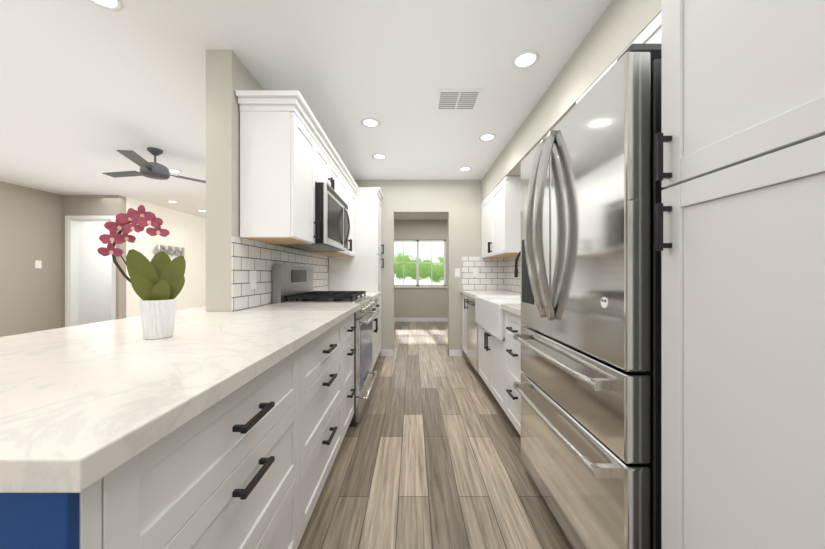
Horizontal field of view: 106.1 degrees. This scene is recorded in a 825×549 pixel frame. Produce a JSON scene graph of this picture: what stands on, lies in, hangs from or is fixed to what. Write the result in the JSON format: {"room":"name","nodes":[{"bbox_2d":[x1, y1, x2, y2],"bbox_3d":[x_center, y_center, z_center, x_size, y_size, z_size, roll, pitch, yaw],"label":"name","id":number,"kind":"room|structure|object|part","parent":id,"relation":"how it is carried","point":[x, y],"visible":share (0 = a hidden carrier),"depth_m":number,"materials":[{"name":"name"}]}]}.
{"room":"kitchen","nodes":[
{"label":"kitchen","id":0,"kind":"room"},
{"bbox_2d":[0,181,110,336],"bbox_3d":[-5.832,-0.090,2.825,0.155,2.430,10.650,0,0,0],"label":"wall","id":1,"kind":"structure","parent":0,"point":[30,234],"depth_m":4.80,"materials":[{"name":"beige paint"}]},
{"bbox_2d":[35,260,41,267],"bbox_3d":[-5.757,-0.155,4.770,0.005,0.120,0.080,0,0,0],"label":"switch plate","id":2,"kind":"object","parent":1,"relation":"attached to","point":[38,264],"depth_m":4.77,"materials":[{"name":"white plastic"}]},
{"bbox_2d":[62,195,125,327],"bbox_3d":[-5.290,-0.090,5.155,0.940,2.430,0.130,0,0,0],"label":"wall","id":3,"kind":"structure","parent":0,"point":[93,205],"depth_m":5.09,"materials":[{"name":"beige paint"}]},
{"bbox_2d":[65,216,115,326],"bbox_3d":[-5.280,0.080,5.147,0.820,2.090,0.145,0,0,0],"label":"door frame","id":4,"kind":"structure","parent":3,"relation":"attached to","point":[74,269],"depth_m":5.09,"materials":[{"name":"white wood"}]},
{"bbox_2d":[126,197,205,317],"bbox_3d":[-4.885,-0.090,7.110,0.130,2.430,3.780,0,0,0],"label":"wall","id":5,"kind":"structure","parent":0,"point":[182,227],"depth_m":6.44,"materials":[{"name":"beige paint"}]},
{"bbox_2d":[153,245,183,255],"bbox_3d":[-4.775,-0.465,6.090,0.090,0.180,0.680,0,0,0],"label":"wall fixture","id":6,"kind":"object","parent":5,"relation":"attached to","point":[173,252],"visible":0.85,"depth_m":6.06,"materials":[{"name":"silver metal"}]},
{"bbox_2d":[206,50,328,311],"bbox_3d":[-1.125,-0.090,4.600,0.150,2.430,5.600,0,0,0],"label":"wall","id":7,"kind":"structure","parent":0,"point":[228,74],"depth_m":1.80,"materials":[{"name":"paint"}]},
{"bbox_2d":[250,271,255,288],"bbox_3d":[-1.041,0.035,2.028,0.005,0.120,0.075,0,0,0],"label":"switch plate","id":8,"kind":"object","parent":7,"relation":"attached to","point":[252,273],"depth_m":2.02,"materials":[{"name":"white plastic"}]},
{"bbox_2d":[238,102,319,243],"bbox_3d":[-0.878,-0.623,2.077,0.327,0.795,0.412,0,0,0],"label":"upper cabinet","id":9,"kind":"object","parent":7,"relation":"attached to","point":[289,156],"depth_m":1.87,"materials":[{"name":"white wood"}]},
{"bbox_2d":[232,236,327,310],"bbox_3d":[-1.047,-0.005,2.824,0.006,0.436,2.048,0,0,0],"label":"backsplash","id":10,"kind":"structure","parent":7,"relation":"attached to","point":[259,258],"depth_m":2.14,"materials":[{"name":"white tile"}]},
{"bbox_2d":[320,142,339,195],"bbox_3d":[-0.878,-0.854,2.665,0.327,0.333,0.766,0,0,0],"label":"upper cabinet","id":11,"kind":"object","parent":7,"relation":"attached to","point":[329,172],"depth_m":2.63,"materials":[{"name":"white wood"}]},
{"bbox_2d":[277,182,349,250],"bbox_3d":[-0.807,-0.454,2.666,0.471,0.454,0.752,0,0,0],"label":"microwave","id":12,"kind":"object","parent":11,"relation":"attached to","point":[331,212],"visible":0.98,"depth_m":2.44,"materials":[{"name":"silver metal"}]},
{"bbox_3d":[-0.600,-0.440,2.842,0.057,0.346,0.018,0,0,0],"label":"microwave handle","id":13,"kind":"part","parent":12,"relation":"part of","materials":[{"name":"silver metal"}]},
{"bbox_2d":[307,170,355,256],"bbox_3d":[-0.878,-0.623,3.448,0.327,0.795,0.799,0,0,0],"label":"upper cabinet","id":14,"kind":"object","parent":7,"relation":"attached to","point":[347,194],"depth_m":3.47,"materials":[{"name":"white wood"}]},
{"bbox_2d":[0,0,611,219],"bbox_3d":[-1.625,-1.345,2.425,8.750,0.080,10.250,0,0,0],"label":"ceiling","id":15,"kind":"structure","parent":0,"point":[88,89],"depth_m":2.05,"materials":[{"name":"white paint"}]},
{"bbox_2d":[88,0,123,10],"bbox_3d":[-1.460,-1.300,1.450,0.160,0.008,0.160,0,0,0],"label":"recessed light","id":16,"kind":"object","parent":15,"relation":"in","point":[114,5],"visible":1,"depth_m":1.49,"materials":[{"name":"white"}]},
{"bbox_2d":[102,147,205,182],"bbox_3d":[-2.776,-1.155,3.197,1.030,0.300,1.079,0,0,0],"label":"ceiling fan","id":17,"kind":"object","parent":15,"relation":"hanging from","point":[155,170],"visible":0.96,"depth_m":3.19,"materials":[{"name":"grey metal"}]},
{"bbox_2d":[169,169,181,172],"bbox_3d":[-3.000,-1.300,3.900,0.160,0.008,0.160,0,0,0],"label":"recessed light","id":18,"kind":"object","parent":15,"relation":"in","point":[174,171],"visible":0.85,"depth_m":3.91,"materials":[{"name":"white"}]},
{"bbox_2d":[361,118,379,127],"bbox_3d":[-0.360,-1.300,2.660,0.160,0.008,0.160,0,0,0],"label":"recessed light","id":19,"kind":"object","parent":15,"relation":"in","point":[370,122],"visible":1,"depth_m":2.65,"materials":[{"name":"white"}]},
{"bbox_2d":[372,154,386,158],"bbox_3d":[-0.364,-1.300,3.420,0.160,0.008,0.160,0,0,0],"label":"recessed light","id":20,"kind":"object","parent":15,"relation":"in","point":[379,156],"visible":1,"depth_m":3.42,"materials":[{"name":"white"}]},
{"bbox_2d":[435,89,482,110],"bbox_3d":[0.337,-1.298,2.320,0.320,0.012,0.280,0,0,0],"label":"ceiling vent","id":21,"kind":"object","parent":15,"relation":"in","point":[457,99],"visible":1,"depth_m":2.29,"materials":[{"name":"white metal"}]},
{"bbox_2d":[459,166,471,170],"bbox_3d":[0.650,-1.300,3.820,0.160,0.008,0.160,0,0,0],"label":"recessed light","id":22,"kind":"object","parent":15,"relation":"in","point":[466,168],"visible":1,"depth_m":3.80,"materials":[{"name":"white"}]},
{"bbox_2d":[479,133,495,140],"bbox_3d":[0.710,-1.300,2.940,0.160,0.008,0.160,0,0,0],"label":"recessed light","id":23,"kind":"object","parent":15,"relation":"in","point":[487,137],"visible":1,"depth_m":2.94,"materials":[{"name":"white"}]},
{"bbox_2d":[512,50,539,68],"bbox_3d":[0.685,-1.300,1.880,0.160,0.008,0.160,0,0,0],"label":"recessed light","id":24,"kind":"object","parent":15,"relation":"in","point":[525,59],"visible":1,"depth_m":1.88,"materials":[{"name":"white"}]},
{"bbox_2d":[481,0,661,200],"bbox_3d":[1.120,-1.157,0.885,0.340,0.295,6.770,0,0,0],"label":"soffit","id":25,"kind":"structure","parent":15,"relation":"attached to","point":[616,30],"depth_m":1.78,"materials":[{"name":"paint"}]},
{"bbox_2d":[354,180,481,355],"bbox_3d":[0.120,-0.090,4.335,2.340,2.430,0.130,0,0,0],"label":"wall","id":26,"kind":"structure","parent":0,"point":[459,202],"depth_m":4.27,"materials":[{"name":"paint"}]},
{"bbox_2d":[455,268,459,276],"bbox_3d":[0.620,-0.025,4.267,0.070,0.120,0.006,0,0,0],"label":"switch plate","id":27,"kind":"object","parent":26,"relation":"attached to","point":[457,270],"depth_m":4.26,"materials":[{"name":"white plastic"}]},
{"bbox_2d":[473,268,477,275],"bbox_3d":[0.865,-0.030,4.261,0.070,0.110,0.005,0,0,0],"label":"switch plate","id":28,"kind":"object","parent":26,"relation":"attached to","point":[475,270],"depth_m":4.26,"materials":[{"name":"white plastic"}]},
{"bbox_2d":[462,257,505,289],"bbox_3d":[0.982,-0.016,4.267,0.604,0.458,0.006,0,0,0],"label":"backsplash","id":29,"kind":"structure","parent":26,"relation":"attached to","point":[491,274],"depth_m":4.26,"materials":[{"name":"white tile"}]},
{"bbox_2d":[394,220,447,317],"bbox_3d":[0.800,-0.090,7.475,3.700,2.430,0.150,0,0,0],"label":"wall","id":30,"kind":"structure","parent":0,"point":[420,302],"depth_m":7.40,"materials":[{"name":"paint"}]},
{"bbox_2d":[394,240,446,287],"bbox_3d":[0.125,-0.260,7.430,1.410,1.150,0.120,0,0,0],"label":"window","id":31,"kind":"structure","parent":30,"relation":"in","point":[417,284],"depth_m":7.43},
{"bbox_2d":[394,318,447,321],"bbox_3d":[0.725,1.080,7.394,3.550,0.090,0.012,0,0,0],"label":"baseboard","id":32,"kind":"structure","parent":30,"relation":"attached to","point":[395,319],"depth_m":7.39,"materials":[{"name":"white wood"}]},
{"bbox_2d":[297,322,572,548],"bbox_3d":[-1.625,1.155,2.425,8.750,0.060,10.250,0,0,0],"label":"floor","id":33,"kind":"structure","parent":0,"point":[428,455],"depth_m":1.77,"materials":[{"name":"brown wood"}]},
{"bbox_2d":[0,348,303,548],"bbox_3d":[-0.735,0.691,0.783,0.614,0.868,0.797,0,0,0],"label":"base cabinet","id":34,"kind":"object","parent":33,"relation":"on","point":[201,428],"depth_m":0.66,"materials":[{"name":"wood"}]},
{"bbox_2d":[0,304,359,499],"bbox_3d":[-0.903,0.235,1.322,1.034,0.040,1.923,0,0,0],"label":"countertop","id":35,"kind":"structure","parent":34,"relation":"on","point":[80,404],"depth_m":0.63,"materials":[{"name":"white stone"}]},
{"bbox_2d":[97,205,185,339],"bbox_3d":[-0.921,-0.009,1.087,0.227,0.449,0.164,0,0,0],"label":"orchid","id":36,"kind":"object","parent":35,"relation":"on","point":[157,282],"visible":1,"depth_m":1.04,"materials":[{"name":"green plant"}]},
{"bbox_3d":[-0.868,0.150,1.060,0.103,0.130,0.103,0,0,0],"label":"pot","id":37,"kind":"part","parent":36,"relation":"part of","materials":[{"name":"white ceramic"}]},
{"bbox_2d":[304,320,343,531],"bbox_3d":[-0.735,0.691,1.541,0.614,0.868,0.720,0,0,0],"label":"base cabinet","id":38,"kind":"object","parent":33,"relation":"on","point":[323,358],"depth_m":1.47,"materials":[{"name":"wood"}]},
{"bbox_2d":[272,265,377,426],"bbox_3d":[-0.683,0.527,2.666,0.710,1.195,0.752,0,0,0],"label":"range","id":39,"kind":"object","parent":33,"relation":"on","point":[292,284],"visible":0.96,"depth_m":2.42,"materials":[{"name":"silver metal"}]},
{"bbox_2d":[344,312,355,435],"bbox_3d":[-0.735,0.691,2.092,0.614,0.868,0.382,0,0,0],"label":"base cabinet","id":40,"kind":"object","parent":33,"relation":"on","point":[349,390],"depth_m":2.08,"materials":[{"name":"wood"}]},
{"bbox_2d":[329,187,383,354],"bbox_3d":[-0.717,0.020,4.058,0.650,2.210,0.416,0,0,0],"label":"tall cabinet","id":41,"kind":"object","parent":33,"relation":"on","point":[360,270],"visible":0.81,"depth_m":3.85,"materials":[{"name":"white wood"}]},
{"bbox_2d":[372,296,379,369],"bbox_3d":[-0.735,0.691,3.449,0.614,0.868,0.799,0,0,0],"label":"base cabinet","id":42,"kind":"object","parent":33,"relation":"on","point":[375,307],"depth_m":3.49,"materials":[{"name":"wood"}]},
{"bbox_2d":[359,292,379,299],"bbox_3d":[-0.714,0.235,3.449,0.656,0.040,0.799,0,0,0],"label":"countertop","id":43,"kind":"structure","parent":42,"relation":"on","point":[373,295],"depth_m":3.33,"materials":[{"name":"white stone"}]},
{"bbox_2d":[462,295,463,350],"bbox_3d":[0.976,0.691,4.047,0.612,0.868,0.429,0,0,0],"label":"base cabinet","id":44,"kind":"object","parent":33,"relation":"on","point":[462,295],"depth_m":4.19,"materials":[{"name":"white wood"}]},
{"bbox_2d":[464,295,475,369],"bbox_3d":[0.976,0.691,3.526,0.612,0.868,0.727,0,0,0],"label":"dishwasher","id":45,"kind":"object","parent":33,"relation":"on","point":[469,304],"depth_m":3.58,"materials":[{"name":"silver metal"}]},
{"bbox_2d":[476,327,499,403],"bbox_3d":[0.976,0.691,2.752,0.612,0.868,0.942,0,0,0],"label":"base cabinet","id":46,"kind":"object","parent":33,"relation":"on","point":[487,348],"depth_m":2.75,"materials":[{"name":"white wood"}]},
{"bbox_2d":[500,311,521,435],"bbox_3d":[0.976,0.691,2.076,0.612,0.868,0.528,0,0,0],"label":"base cabinet","id":47,"kind":"object","parent":33,"relation":"on","point":[510,349],"depth_m":2.16,"materials":[{"name":"white wood"}]},
{"bbox_2d":[460,291,520,318],"bbox_3d":[0.968,0.235,3.037,0.627,0.040,2.450,0,0,0],"label":"countertop","id":48,"kind":"structure","parent":47,"relation":"on","point":[512,308],"depth_m":3.27,"materials":[{"name":"white stone"}]},
{"bbox_2d":[476,295,520,338],"bbox_3d":[0.896,0.355,2.750,0.503,0.270,0.896,0,0,0],"label":"sink","id":49,"kind":"object","parent":48,"relation":"in","point":[487,306],"depth_m":2.78,"materials":[{"name":"white ceramic"}]},
{"bbox_2d":[512,251,520,294],"bbox_3d":[1.065,-0.016,2.788,0.323,0.462,0.131,0,0,0],"label":"faucet","id":50,"kind":"object","parent":48,"relation":"on","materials":[{"name":"black metal"}]},
{"bbox_2d":[513,44,666,548],"bbox_3d":[0.903,0.223,1.351,0.754,1.805,0.892,0,0,0],"label":"fridge","id":51,"kind":"object","parent":33,"relation":"on","point":[588,387],"visible":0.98,"depth_m":1.03,"materials":[{"name":"silver metal"}]},
{"bbox_2d":[655,0,824,548],"bbox_3d":[0.964,0.060,-0.173,0.636,2.130,2.053,0,0,0],"label":"pantry","id":52,"kind":"object","parent":33,"relation":"on","point":[740,175],"visible":1,"depth_m":0.65,"materials":[{"name":"white wood"}]},
{"bbox_3d":[1.365,-0.090,0.950,0.150,2.430,6.900,0,0,0],"label":"wall","id":53,"kind":"structure","parent":0,"visible":0},
{"bbox_2d":[481,176,520,257],"bbox_3d":[1.097,-0.613,3.715,0.371,0.784,1.094,0,0,0],"label":"upper cabinet","id":54,"kind":"object","parent":53,"relation":"attached to","point":[501,220],"visible":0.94,"depth_m":3.29,"materials":[{"name":"white wood"}]},
{"bbox_2d":[506,256,520,291],"bbox_3d":[1.287,-0.005,3.040,0.006,0.436,2.460,0,0,0],"label":"backsplash","id":55,"kind":"structure","parent":53,"relation":"attached to","point":[513,283],"depth_m":3.98,"materials":[{"name":"white tile"}]},
{"bbox_2d":[576,11,661,103],"bbox_3d":[1.115,-0.860,1.330,0.335,0.290,0.940,0,0,0],"label":"upper cabinet","id":56,"kind":"object","parent":53,"relation":"attached to","point":[651,33],"visible":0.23,"depth_m":1.24,"materials":[{"name":"white wood"}]},
{"label":"outside","id":57,"kind":"structure","parent":0,"visible":0},
{"bbox_2d":[394,242,443,283],"bbox_3d":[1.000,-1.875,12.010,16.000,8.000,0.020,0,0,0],"label":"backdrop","id":58,"kind":"structure","parent":57,"point":[424,257],"depth_m":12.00,"materials":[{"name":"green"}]}
]}

